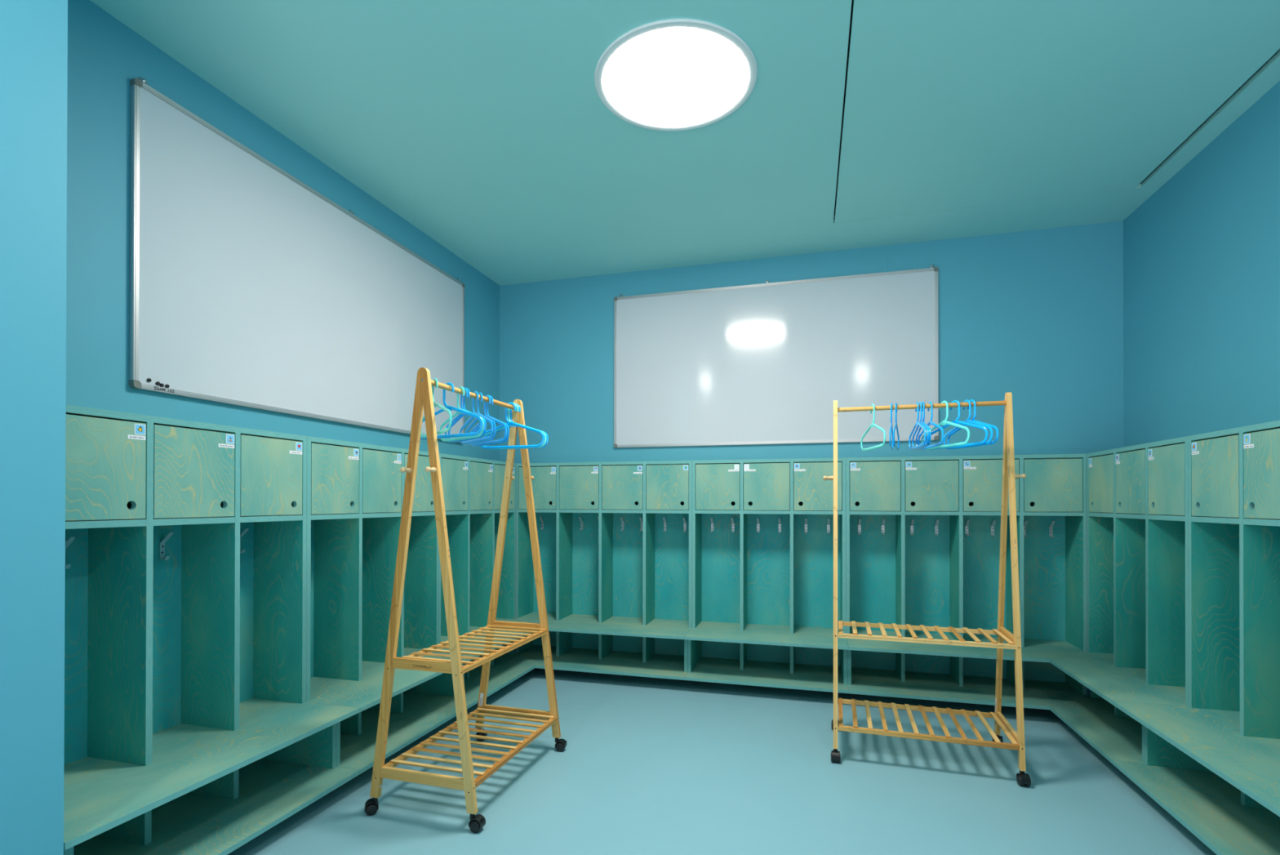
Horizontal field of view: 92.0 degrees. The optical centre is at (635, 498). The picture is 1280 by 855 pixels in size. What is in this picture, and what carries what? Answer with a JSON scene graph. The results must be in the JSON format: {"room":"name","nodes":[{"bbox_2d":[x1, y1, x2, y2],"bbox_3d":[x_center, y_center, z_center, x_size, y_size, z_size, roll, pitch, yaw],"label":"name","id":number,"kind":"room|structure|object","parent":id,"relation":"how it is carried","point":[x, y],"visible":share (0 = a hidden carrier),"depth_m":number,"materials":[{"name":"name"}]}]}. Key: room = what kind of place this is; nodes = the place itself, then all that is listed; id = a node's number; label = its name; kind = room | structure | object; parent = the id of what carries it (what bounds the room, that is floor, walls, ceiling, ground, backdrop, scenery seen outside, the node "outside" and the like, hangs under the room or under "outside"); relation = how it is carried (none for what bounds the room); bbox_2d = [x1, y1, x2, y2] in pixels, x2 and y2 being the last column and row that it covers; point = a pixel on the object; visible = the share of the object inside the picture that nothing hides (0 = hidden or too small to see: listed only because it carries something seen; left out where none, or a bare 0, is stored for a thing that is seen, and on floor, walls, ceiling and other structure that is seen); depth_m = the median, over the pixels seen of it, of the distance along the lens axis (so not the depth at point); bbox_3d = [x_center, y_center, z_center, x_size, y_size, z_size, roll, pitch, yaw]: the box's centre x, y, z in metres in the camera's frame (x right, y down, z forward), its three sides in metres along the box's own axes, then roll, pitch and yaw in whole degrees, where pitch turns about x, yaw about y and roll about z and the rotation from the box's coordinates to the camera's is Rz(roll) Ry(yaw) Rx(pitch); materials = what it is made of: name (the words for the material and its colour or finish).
{"room":"changing room","nodes":[
{"label":"changing room","id":0,"kind":"room"},
{"bbox_2d":[0,0,67,854],"bbox_3d":[-1.927,-0.288,0.430,0.740,2.755,2.188,0,0,16],"label":"wall","id":1,"kind":"structure","parent":0,"point":[33,33],"depth_m":1.32,"materials":[{"name":"blue paint"}]},
{"bbox_2d":[66,0,499,461],"bbox_3d":[-1.483,-0.278,2.996,0.200,2.755,3.032,0,0,16],"label":"wall","id":2,"kind":"structure","parent":0,"point":[104,54],"depth_m":2.02,"materials":[{"name":"blue paint"}]},
{"bbox_2d":[128,77,465,443],"bbox_3d":[-1.373,-0.878,2.979,0.025,1.039,2.002,0,0,16],"label":"whiteboard","id":3,"kind":"object","parent":2,"relation":"attached to","point":[251,286],"visible":0.94,"depth_m":2.51,"materials":[{"name":"white ceramic"}]},
{"bbox_2d":[89,0,1279,285],"bbox_3d":[0.175,-1.599,1.510,4.400,0.120,5.400,0,0,16],"label":"ceiling","id":4,"kind":"structure","parent":0,"point":[485,126],"depth_m":2.58,"materials":[{"name":"teal paint"}]},
{"bbox_2d":[594,18,757,131],"bbox_3d":[0.146,-1.530,2.271,0.594,0.011,0.594,0,0,16],"label":"recessed light","id":5,"kind":"object","parent":4,"relation":"in","point":[673,76],"visible":1,"depth_m":2.23,"materials":[{"name":"white plastic"}]},
{"bbox_2d":[834,0,1279,222],"bbox_3d":[1.483,-1.545,2.169,1.411,0.020,2.220,0,0,16],"label":"ceiling panel","id":6,"kind":"object","parent":4,"relation":"attached to","point":[949,104],"visible":1,"depth_m":2.31,"materials":[{"name":"teal paint"}]},
{"bbox_2d":[226,667,1217,854],"bbox_3d":[0.172,1.156,1.499,4.400,0.120,5.400,0,0,16],"label":"floor","id":7,"kind":"structure","parent":0,"point":[646,765],"depth_m":2.34,"materials":[{"name":"blue plastic"}]},
{"bbox_2d":[63,697,359,854],"bbox_3d":[-1.408,0.936,1.918,0.523,0.319,0.946,0,0,16],"label":"bench","id":8,"kind":"object","parent":7,"relation":"on","point":[205,790],"visible":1,"depth_m":1.93,"materials":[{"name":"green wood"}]},
{"bbox_2d":[64,404,306,765],"bbox_3d":[-1.516,0.267,1.984,0.281,1.020,0.883,0,0,16],"label":"locker","id":9,"kind":"object","parent":8,"relation":"on","point":[186,540],"visible":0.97,"depth_m":2.03,"materials":[{"name":"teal wood"}]},
{"bbox_2d":[65,519,146,528],"bbox_3d":[-1.574,0.069,1.702,0.235,0.019,0.269,0,0,16],"label":"shelf","id":10,"kind":"object","parent":9,"relation":"attached to","point":[69,523],"depth_m":1.71,"materials":[{"name":"teal wood"}]},
{"bbox_2d":[153,516,235,525],"bbox_3d":[-1.495,0.070,1.979,0.235,0.019,0.269,0,0,16],"label":"shelf","id":11,"kind":"object","parent":9,"relation":"attached to","point":[157,521],"depth_m":1.96,"materials":[{"name":"teal wood"}]},
{"bbox_2d":[240,515,302,522],"bbox_3d":[-1.417,0.071,2.256,0.235,0.019,0.269,0,0,16],"label":"shelf","id":12,"kind":"object","parent":9,"relation":"attached to","point":[243,518],"depth_m":2.24,"materials":[{"name":"teal wood"}]},
{"bbox_2d":[73,758,359,854],"bbox_3d":[-1.408,1.016,1.918,0.523,0.016,0.946,0,0,16],"label":"shelf","id":13,"kind":"object","parent":8,"relation":"attached to","point":[198,821],"depth_m":1.99,"materials":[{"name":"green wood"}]},
{"bbox_2d":[306,647,479,773],"bbox_3d":[-1.159,0.940,2.796,0.523,0.319,0.877,0,0,16],"label":"bench","id":14,"kind":"object","parent":7,"relation":"on","point":[421,701],"visible":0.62,"depth_m":2.67,"materials":[{"name":"teal wood"}]},
{"bbox_2d":[306,435,439,701],"bbox_3d":[-1.276,0.271,2.832,0.280,1.020,0.877,0,0,16],"label":"locker","id":15,"kind":"object","parent":14,"relation":"on","point":[355,491],"visible":0.7,"depth_m":2.71,"materials":[{"name":"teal wood"}]},
{"bbox_2d":[311,513,359,519],"bbox_3d":[-1.333,0.073,2.552,0.235,0.019,0.267,0,0,16],"label":"shelf","id":16,"kind":"object","parent":15,"relation":"attached to","point":[313,516],"depth_m":2.55,"materials":[{"name":"teal wood"}]},
{"bbox_2d":[362,511,401,517],"bbox_3d":[-1.256,0.074,2.827,0.235,0.019,0.267,0,0,16],"label":"shelf","id":17,"kind":"object","parent":15,"relation":"attached to","point":[365,514],"depth_m":2.79,"materials":[{"name":"teal wood"}]},
{"bbox_2d":[411,511,435,515],"bbox_3d":[-1.178,0.075,3.102,0.235,0.019,0.267,0,0,16],"label":"shelf","id":18,"kind":"object","parent":15,"relation":"attached to","point":[414,513],"depth_m":3.11,"materials":[{"name":"teal wood"}]},
{"bbox_2d":[336,691,478,773],"bbox_3d":[-1.160,1.020,2.796,0.523,0.016,0.877,0,0,16],"label":"shelf","id":19,"kind":"object","parent":14,"relation":"attached to","point":[422,712],"depth_m":2.76,"materials":[{"name":"teal wood"}]},
{"bbox_2d":[364,367,567,832],"bbox_3d":[-0.622,0.326,2.435,0.467,1.545,0.791,0,0,17],"label":"clothes rack","id":20,"kind":"object","parent":7,"relation":"on","point":[423,401],"visible":0.98,"depth_m":2.15,"materials":[{"name":"brown wood"}]},
{"bbox_2d":[420,377,451,437],"bbox_3d":[-0.705,-0.324,2.172,0.007,0.202,0.322,0,0,-37],"label":"hanger","id":21,"kind":"object","parent":20,"relation":"hanging from","point":[435,404],"visible":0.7,"depth_m":2.13,"materials":[{"name":"green plastic"}]},
{"bbox_2d":[420,382,482,439],"bbox_3d":[-0.681,-0.323,2.252,0.322,0.202,0.007,0,0,28],"label":"hanger","id":22,"kind":"object","parent":20,"relation":"hanging from","point":[450,407],"visible":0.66,"depth_m":2.23,"materials":[{"name":"blue plastic"}]},
{"bbox_2d":[440,386,484,441],"bbox_3d":[-0.658,-0.323,2.328,0.322,0.202,0.007,0,0,45],"label":"hanger","id":23,"kind":"object","parent":20,"relation":"hanging from","point":[446,439],"visible":0.68,"depth_m":2.34,"materials":[{"name":"green plastic"}]},
{"bbox_2d":[444,386,484,442],"bbox_3d":[-0.651,-0.323,2.350,0.007,0.202,0.322,0,0,-42],"label":"hanger","id":24,"kind":"object","parent":20,"relation":"hanging from","point":[458,415],"visible":0.55,"depth_m":2.36,"materials":[{"name":"blue plastic"}]},
{"bbox_2d":[448,387,486,442],"bbox_3d":[-0.647,-0.323,2.365,0.008,0.202,0.322,0,0,-41],"label":"hanger","id":25,"kind":"object","parent":20,"relation":"hanging from","point":[468,389],"visible":0.41,"depth_m":2.38,"materials":[{"name":"blue plastic"}]},
{"bbox_2d":[459,391,493,444],"bbox_3d":[-0.628,-0.323,2.427,0.007,0.202,0.322,0,0,-37],"label":"hanger","id":26,"kind":"object","parent":20,"relation":"hanging from","point":[486,437],"visible":0.79,"depth_m":2.41,"materials":[{"name":"blue plastic"}]},
{"bbox_2d":[466,392,495,444],"bbox_3d":[-0.619,-0.322,2.459,0.008,0.202,0.322,0,0,-35],"label":"hanger","id":27,"kind":"object","parent":20,"relation":"hanging from","point":[479,393],"visible":0.65,"depth_m":2.46,"materials":[{"name":"blue plastic"}]},
{"bbox_2d":[470,394,506,445],"bbox_3d":[-0.602,-0.322,2.514,0.008,0.202,0.322,0,0,-40],"label":"hanger","id":28,"kind":"object","parent":20,"relation":"hanging from","point":[503,424],"visible":0.66,"depth_m":2.49,"materials":[{"name":"blue plastic"}]},
{"bbox_2d":[473,395,509,446],"bbox_3d":[-0.597,-0.322,2.533,0.008,0.202,0.322,0,0,-40],"label":"hanger","id":29,"kind":"object","parent":20,"relation":"hanging from","point":[491,397],"visible":0.41,"depth_m":2.51,"materials":[{"name":"blue plastic"}]},
{"bbox_2d":[480,402,544,448],"bbox_3d":[-0.545,-0.321,2.703,0.322,0.202,0.008,0,0,16],"label":"hanger","id":30,"kind":"object","parent":20,"relation":"hanging from","point":[508,423],"visible":0.75,"depth_m":2.70,"materials":[{"name":"blue plastic"}]},
{"bbox_2d":[483,403,546,448],"bbox_3d":[-0.539,-0.321,2.724,0.322,0.202,0.008,0,0,17],"label":"hanger","id":31,"kind":"object","parent":20,"relation":"hanging from","point":[517,406],"visible":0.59,"depth_m":2.73,"materials":[{"name":"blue plastic"}]},
{"bbox_2d":[484,403,548,449],"bbox_3d":[-0.533,-0.321,2.743,0.322,0.202,0.007,0,0,17],"label":"hanger","id":32,"kind":"object","parent":20,"relation":"hanging from","point":[519,407],"visible":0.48,"depth_m":2.74,"materials":[{"name":"blue plastic"}]},
{"bbox_2d":[440,617,534,697],"bbox_3d":[-0.918,0.944,3.649,0.523,0.319,0.892,0,0,16],"label":"bench","id":33,"kind":"object","parent":7,"relation":"on","point":[508,667],"visible":0.27,"depth_m":3.58,"materials":[{"name":"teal wood"}]},
{"bbox_2d":[438,453,515,643],"bbox_3d":[-1.038,0.274,3.675,0.280,1.020,0.872,0,0,16],"label":"locker","id":34,"kind":"object","parent":33,"relation":"on","point":[473,487],"visible":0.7,"depth_m":3.72,"materials":[{"name":"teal wood"}]},
{"bbox_2d":[444,510,467,515],"bbox_3d":[-1.095,0.076,3.396,0.235,0.019,0.265,0,0,16],"label":"shelf","id":35,"kind":"object","parent":34,"relation":"attached to","point":[447,512],"depth_m":3.43,"materials":[{"name":"teal wood"}]},
{"bbox_2d":[470,509,493,513],"bbox_3d":[-1.017,0.077,3.670,0.235,0.019,0.265,0,0,16],"label":"shelf","id":36,"kind":"object","parent":34,"relation":"attached to","point":[472,511],"depth_m":3.65,"materials":[{"name":"teal wood"}]},
{"bbox_2d":[494,509,514,512],"bbox_3d":[-0.940,0.079,3.944,0.235,0.019,0.265,0,0,16],"label":"shelf","id":37,"kind":"object","parent":34,"relation":"attached to","point":[495,510],"depth_m":3.96,"materials":[{"name":"teal wood"}]},
{"bbox_2d":[464,652,534,697],"bbox_3d":[-0.919,1.023,3.648,0.523,0.016,0.892,0,0,16],"label":"shelf","id":38,"kind":"object","parent":33,"relation":"attached to","point":[508,667],"depth_m":3.59,"materials":[{"name":"teal wood"}]},
{"bbox_2d":[515,611,691,679],"bbox_3d":[-0.220,0.946,3.933,1.180,0.319,0.523,0,0,16],"label":"bench","id":39,"kind":"object","parent":7,"relation":"on","point":[616,645],"visible":0.79,"depth_m":3.92,"materials":[{"name":"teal wood"}]},
{"bbox_2d":[515,644,687,679],"bbox_3d":[-0.220,1.025,3.933,1.180,0.016,0.523,0,0,16],"label":"shelf","id":40,"kind":"object","parent":39,"relation":"attached to","point":[582,658],"depth_m":3.87,"materials":[{"name":"teal wood"}]},
{"bbox_2d":[515,460,692,627],"bbox_3d":[-0.186,0.277,4.053,1.180,1.020,0.281,0,0,16],"label":"locker","id":41,"kind":"object","parent":39,"relation":"on","point":[615,538],"visible":0.98,"depth_m":4.04,"materials":[{"name":"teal wood"}]},
{"bbox_2d":[518,508,556,512],"bbox_3d":[-0.610,0.080,4.152,0.271,0.019,0.235,0,0,16],"label":"shelf","id":42,"kind":"object","parent":41,"relation":"attached to","point":[520,510],"depth_m":4.04,"materials":[{"name":"teal wood"}]},
{"bbox_2d":[559,509,598,512],"bbox_3d":[-0.331,0.080,4.073,0.271,0.019,0.235,0,0,16],"label":"shelf","id":43,"kind":"object","parent":41,"relation":"attached to","point":[560,510],"depth_m":3.96,"materials":[{"name":"teal wood"}]},
{"bbox_2d":[601,509,643,512],"bbox_3d":[-0.052,0.080,3.994,0.271,0.019,0.235,0,0,16],"label":"shelf","id":44,"kind":"object","parent":41,"relation":"attached to","point":[602,510],"depth_m":3.88,"materials":[{"name":"teal wood"}]},
{"bbox_2d":[645,509,688,513],"bbox_3d":[0.228,0.080,3.915,0.271,0.019,0.235,0,0,16],"label":"shelf","id":45,"kind":"object","parent":41,"relation":"attached to","point":[647,511],"depth_m":3.81,"materials":[{"name":"teal wood"}]},
{"bbox_2d":[684,621,848,693],"bbox_3d":[0.776,0.946,3.651,0.887,0.319,0.523,0,0,16],"label":"bench","id":46,"kind":"object","parent":7,"relation":"on","point":[758,655],"visible":0.84,"depth_m":3.65,"materials":[{"name":"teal wood"}]},
{"bbox_2d":[684,657,848,693],"bbox_3d":[0.775,1.026,3.651,0.887,0.016,0.523,0,0,16],"label":"shelf","id":47,"kind":"object","parent":46,"relation":"attached to","point":[755,671],"depth_m":3.60,"materials":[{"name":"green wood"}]},
{"bbox_2d":[692,457,845,633],"bbox_3d":[0.810,0.277,3.772,0.887,1.020,0.280,0,0,16],"label":"locker","id":48,"kind":"object","parent":46,"relation":"on","point":[762,529],"visible":1,"depth_m":3.78,"materials":[{"name":"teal wood"}]},
{"bbox_2d":[695,509,740,513],"bbox_3d":[0.526,0.080,3.831,0.270,0.019,0.235,0,0,16],"label":"shelf","id":49,"kind":"object","parent":48,"relation":"attached to","point":[697,511],"depth_m":3.72,"materials":[{"name":"teal wood"}]},
{"bbox_2d":[743,510,790,514],"bbox_3d":[0.804,0.080,3.752,0.270,0.019,0.235,0,0,16],"label":"shelf","id":50,"kind":"object","parent":48,"relation":"attached to","point":[745,512],"depth_m":3.65,"materials":[{"name":"teal wood"}]},
{"bbox_2d":[793,510,842,514],"bbox_3d":[1.082,0.080,3.673,0.270,0.019,0.235,0,0,16],"label":"shelf","id":51,"kind":"object","parent":48,"relation":"attached to","point":[795,512],"depth_m":3.57,"materials":[{"name":"teal wood"}]},
{"bbox_2d":[822,391,1031,786],"bbox_3d":[1.227,0.330,2.676,0.791,1.545,0.460,0,0,18],"label":"clothes rack","id":52,"kind":"object","parent":7,"relation":"on","point":[1017,739],"visible":1,"depth_m":2.59,"materials":[{"name":"brown wood"}]},
{"bbox_2d":[860,404,885,451],"bbox_3d":[1.050,-0.319,2.735,0.007,0.202,0.322,0,0,3],"label":"hanger","id":53,"kind":"object","parent":52,"relation":"hanging from","point":[873,424],"visible":0.98,"depth_m":2.71,"materials":[{"name":"green plastic"}]},
{"bbox_2d":[888,403,893,450],"bbox_3d":[1.124,-0.319,2.711,0.007,0.202,0.322,0,0,24],"label":"hanger","id":54,"kind":"object","parent":52,"relation":"hanging from","point":[891,432],"visible":0.94,"depth_m":2.69,"materials":[{"name":"blue plastic"}]},
{"bbox_2d":[893,402,899,450],"bbox_3d":[1.143,-0.319,2.705,0.007,0.202,0.322,0,0,26],"label":"hanger","id":55,"kind":"object","parent":52,"relation":"hanging from","point":[895,424],"visible":1,"depth_m":2.68,"materials":[{"name":"blue plastic"}]},
{"bbox_2d":[908,401,926,449],"bbox_3d":[1.222,-0.319,2.680,0.008,0.202,0.322,0,0,13],"label":"hanger","id":56,"kind":"object","parent":52,"relation":"hanging from","point":[917,423],"visible":0.98,"depth_m":2.66,"materials":[{"name":"blue plastic"}]},
{"bbox_2d":[911,401,928,449],"bbox_3d":[1.234,-0.319,2.676,0.007,0.202,0.322,0,0,13],"label":"hanger","id":57,"kind":"object","parent":52,"relation":"hanging from","point":[920,402],"visible":0.79,"depth_m":2.65,"materials":[{"name":"blue plastic"}]},
{"bbox_2d":[915,401,931,449],"bbox_3d":[1.244,-0.319,2.672,0.007,0.202,0.322,0,0,15],"label":"hanger","id":58,"kind":"object","parent":52,"relation":"hanging from","point":[922,402],"visible":0.73,"depth_m":2.65,"materials":[{"name":"blue plastic"}]},
{"bbox_2d":[917,400,943,449],"bbox_3d":[1.271,-0.319,2.664,0.007,0.202,0.322,0,0,8],"label":"hanger","id":59,"kind":"object","parent":52,"relation":"hanging from","point":[930,423],"visible":0.84,"depth_m":2.64,"materials":[{"name":"blue plastic"}]},
{"bbox_2d":[920,400,969,449],"bbox_3d":[1.323,-0.319,2.647,0.007,0.202,0.322,0,0,-9],"label":"hanger","id":60,"kind":"object","parent":52,"relation":"hanging from","point":[944,422],"visible":0.85,"depth_m":2.62,"materials":[{"name":"green plastic"}]},
{"bbox_2d":[925,400,988,449],"bbox_3d":[1.363,-0.319,2.634,0.007,0.202,0.322,0,0,-20],"label":"hanger","id":61,"kind":"object","parent":52,"relation":"hanging from","point":[956,421],"visible":0.76,"depth_m":2.60,"materials":[{"name":"blue plastic"}]},
{"bbox_2d":[943,399,992,448],"bbox_3d":[1.405,-0.319,2.620,0.007,0.202,0.322,0,0,-7],"label":"hanger","id":62,"kind":"object","parent":52,"relation":"hanging from","point":[967,420],"visible":0.78,"depth_m":2.60,"materials":[{"name":"blue plastic"}]},
{"bbox_2d":[946,399,999,448],"bbox_3d":[1.423,-0.319,2.615,0.007,0.202,0.322,0,0,-8],"label":"hanger","id":63,"kind":"object","parent":52,"relation":"hanging from","point":[994,441],"visible":0.64,"depth_m":2.59,"materials":[{"name":"blue plastic"}]},
{"bbox_2d":[846,628,1087,709],"bbox_3d":[1.773,0.946,3.369,1.184,0.319,0.523,0,0,16],"label":"bench","id":64,"kind":"object","parent":7,"relation":"on","point":[894,668],"visible":0.88,"depth_m":3.37,"materials":[{"name":"teal wood"}]},
{"bbox_2d":[845,453,1087,650],"bbox_3d":[1.807,0.277,3.490,1.184,1.020,0.280,0,0,16],"label":"locker","id":65,"kind":"object","parent":64,"relation":"on","point":[922,533],"visible":0.99,"depth_m":3.46,"materials":[{"name":"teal wood"}]},
{"bbox_2d":[849,510,901,514],"bbox_3d":[1.381,0.080,3.589,0.272,0.019,0.235,0,0,16],"label":"shelf","id":66,"kind":"object","parent":65,"relation":"attached to","point":[851,512],"depth_m":3.48,"materials":[{"name":"teal wood"}]},
{"bbox_2d":[905,511,959,515],"bbox_3d":[1.661,0.080,3.510,0.272,0.019,0.235,0,0,16],"label":"shelf","id":67,"kind":"object","parent":65,"relation":"attached to","point":[907,513],"depth_m":3.40,"materials":[{"name":"teal wood"}]},
{"bbox_2d":[963,511,1019,515],"bbox_3d":[1.942,0.080,3.430,0.272,0.019,0.235,0,0,16],"label":"shelf","id":68,"kind":"object","parent":65,"relation":"attached to","point":[965,513],"depth_m":3.33,"materials":[{"name":"teal wood"}]},
{"bbox_2d":[1023,511,1083,515],"bbox_3d":[2.222,0.080,3.351,0.272,0.019,0.235,0,0,16],"label":"shelf","id":69,"kind":"object","parent":65,"relation":"attached to","point":[1025,513],"depth_m":3.24,"materials":[{"name":"teal wood"}]},
{"bbox_2d":[847,666,1087,709],"bbox_3d":[1.773,1.026,3.369,1.184,0.016,0.523,0,0,16],"label":"shelf","id":70,"kind":"object","parent":64,"relation":"attached to","point":[1038,692],"depth_m":3.33,"materials":[{"name":"teal wood"}]},
{"bbox_2d":[1049,650,1188,763],"bbox_3d":[2.227,0.944,2.758,0.523,0.319,0.894,0,0,16],"label":"bench","id":71,"kind":"object","parent":7,"relation":"on","point":[1113,733],"visible":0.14,"depth_m":2.71,"materials":[{"name":"teal wood"}]},
{"bbox_2d":[1049,695,1143,763],"bbox_3d":[2.227,1.024,2.758,0.523,0.016,0.894,0,0,16],"label":"shelf","id":72,"kind":"object","parent":71,"relation":"attached to","point":[1117,735],"depth_m":2.76,"materials":[{"name":"teal wood"}]},
{"bbox_2d":[1087,435,1188,705],"bbox_3d":[2.344,0.275,2.723,0.280,1.020,0.884,0,0,16],"label":"locker","id":73,"kind":"object","parent":71,"relation":"on","point":[1138,513],"visible":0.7,"depth_m":2.72,"materials":[{"name":"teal wood"}]},
{"bbox_2d":[1088,512,1113,517],"bbox_3d":[2.402,0.079,3.007,0.235,0.019,0.269,0,0,16],"label":"shelf","id":74,"kind":"object","parent":73,"relation":"attached to","point":[1091,514],"depth_m":3.05,"materials":[{"name":"teal wood"}]},
{"bbox_2d":[1115,513,1145,519],"bbox_3d":[2.324,0.078,2.729,0.235,0.019,0.269,0,0,16],"label":"shelf","id":75,"kind":"object","parent":73,"relation":"attached to","point":[1118,516],"depth_m":2.77,"materials":[{"name":"teal wood"}]},
{"bbox_2d":[1147,514,1185,520],"bbox_3d":[2.245,0.077,2.452,0.235,0.019,0.269,0,0,16],"label":"shelf","id":76,"kind":"object","parent":73,"relation":"attached to","point":[1150,517],"depth_m":2.49,"materials":[{"name":"teal wood"}]},
{"bbox_2d":[1112,700,1279,854],"bbox_3d":[1.945,0.940,1.761,0.523,0.319,1.176,0,0,16],"label":"bench","id":77,"kind":"object","parent":7,"relation":"on","point":[1222,784],"visible":1,"depth_m":2.02,"materials":[{"name":"teal wood"}]},
{"bbox_2d":[1112,760,1279,854],"bbox_3d":[1.945,1.020,1.761,0.523,0.016,1.176,0,0,16],"label":"shelf","id":78,"kind":"object","parent":77,"relation":"attached to","point":[1211,807],"depth_m":2.03,"materials":[{"name":"teal wood"}]},
{"bbox_2d":[1187,420,1279,738],"bbox_3d":[2.063,0.271,1.731,0.281,1.020,1.176,0,0,16],"label":"locker","id":79,"kind":"object","parent":77,"relation":"on","point":[1233,474],"visible":1,"depth_m":2.07,"materials":[{"name":"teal wood"}]},
{"bbox_2d":[1191,515,1239,524],"bbox_3d":[2.161,0.075,2.155,0.235,0.019,0.270,0,0,16],"label":"shelf","id":80,"kind":"object","parent":79,"relation":"attached to","point":[1194,519],"depth_m":2.20,"materials":[{"name":"teal wood"}]},
{"bbox_2d":[1243,518,1279,525],"bbox_3d":[2.083,0.074,1.877,0.235,0.019,0.270,0,0,16],"label":"shelf","id":81,"kind":"object","parent":79,"relation":"attached to","point":[1246,522],"depth_m":1.97,"materials":[{"name":"teal wood"}]},
{"bbox_2d":[499,220,1124,695],"bbox_3d":[0.881,-0.271,4.007,4.400,2.755,0.200,0,0,16],"label":"wall","id":82,"kind":"structure","parent":0,"point":[1036,316],"depth_m":3.62,"materials":[{"name":"blue paint"}]},
{"bbox_2d":[613,264,938,447],"bbox_3d":[0.820,-0.865,3.911,2.002,1.040,0.025,0,0,16],"label":"whiteboard","id":83,"kind":"object","parent":82,"relation":"attached to","point":[762,363],"visible":1,"depth_m":3.88,"materials":[{"name":"white ceramic"}]},
{"bbox_2d":[888,251,908,271],"bbox_3d":[1.579,-1.405,3.709,0.116,0.143,0.003,0,0,16],"label":"cover plate","id":84,"kind":"object","parent":82,"relation":"attached to","point":[899,261],"visible":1,"depth_m":3.71,"materials":[{"name":"blue paint"}]},
{"bbox_2d":[1123,80,1279,446],"bbox_3d":[2.071,-0.282,0.864,0.200,2.755,5.200,0,0,16],"label":"wall","id":85,"kind":"structure","parent":0,"point":[1202,253],"depth_m":2.67,"materials":[{"name":"blue paint"}]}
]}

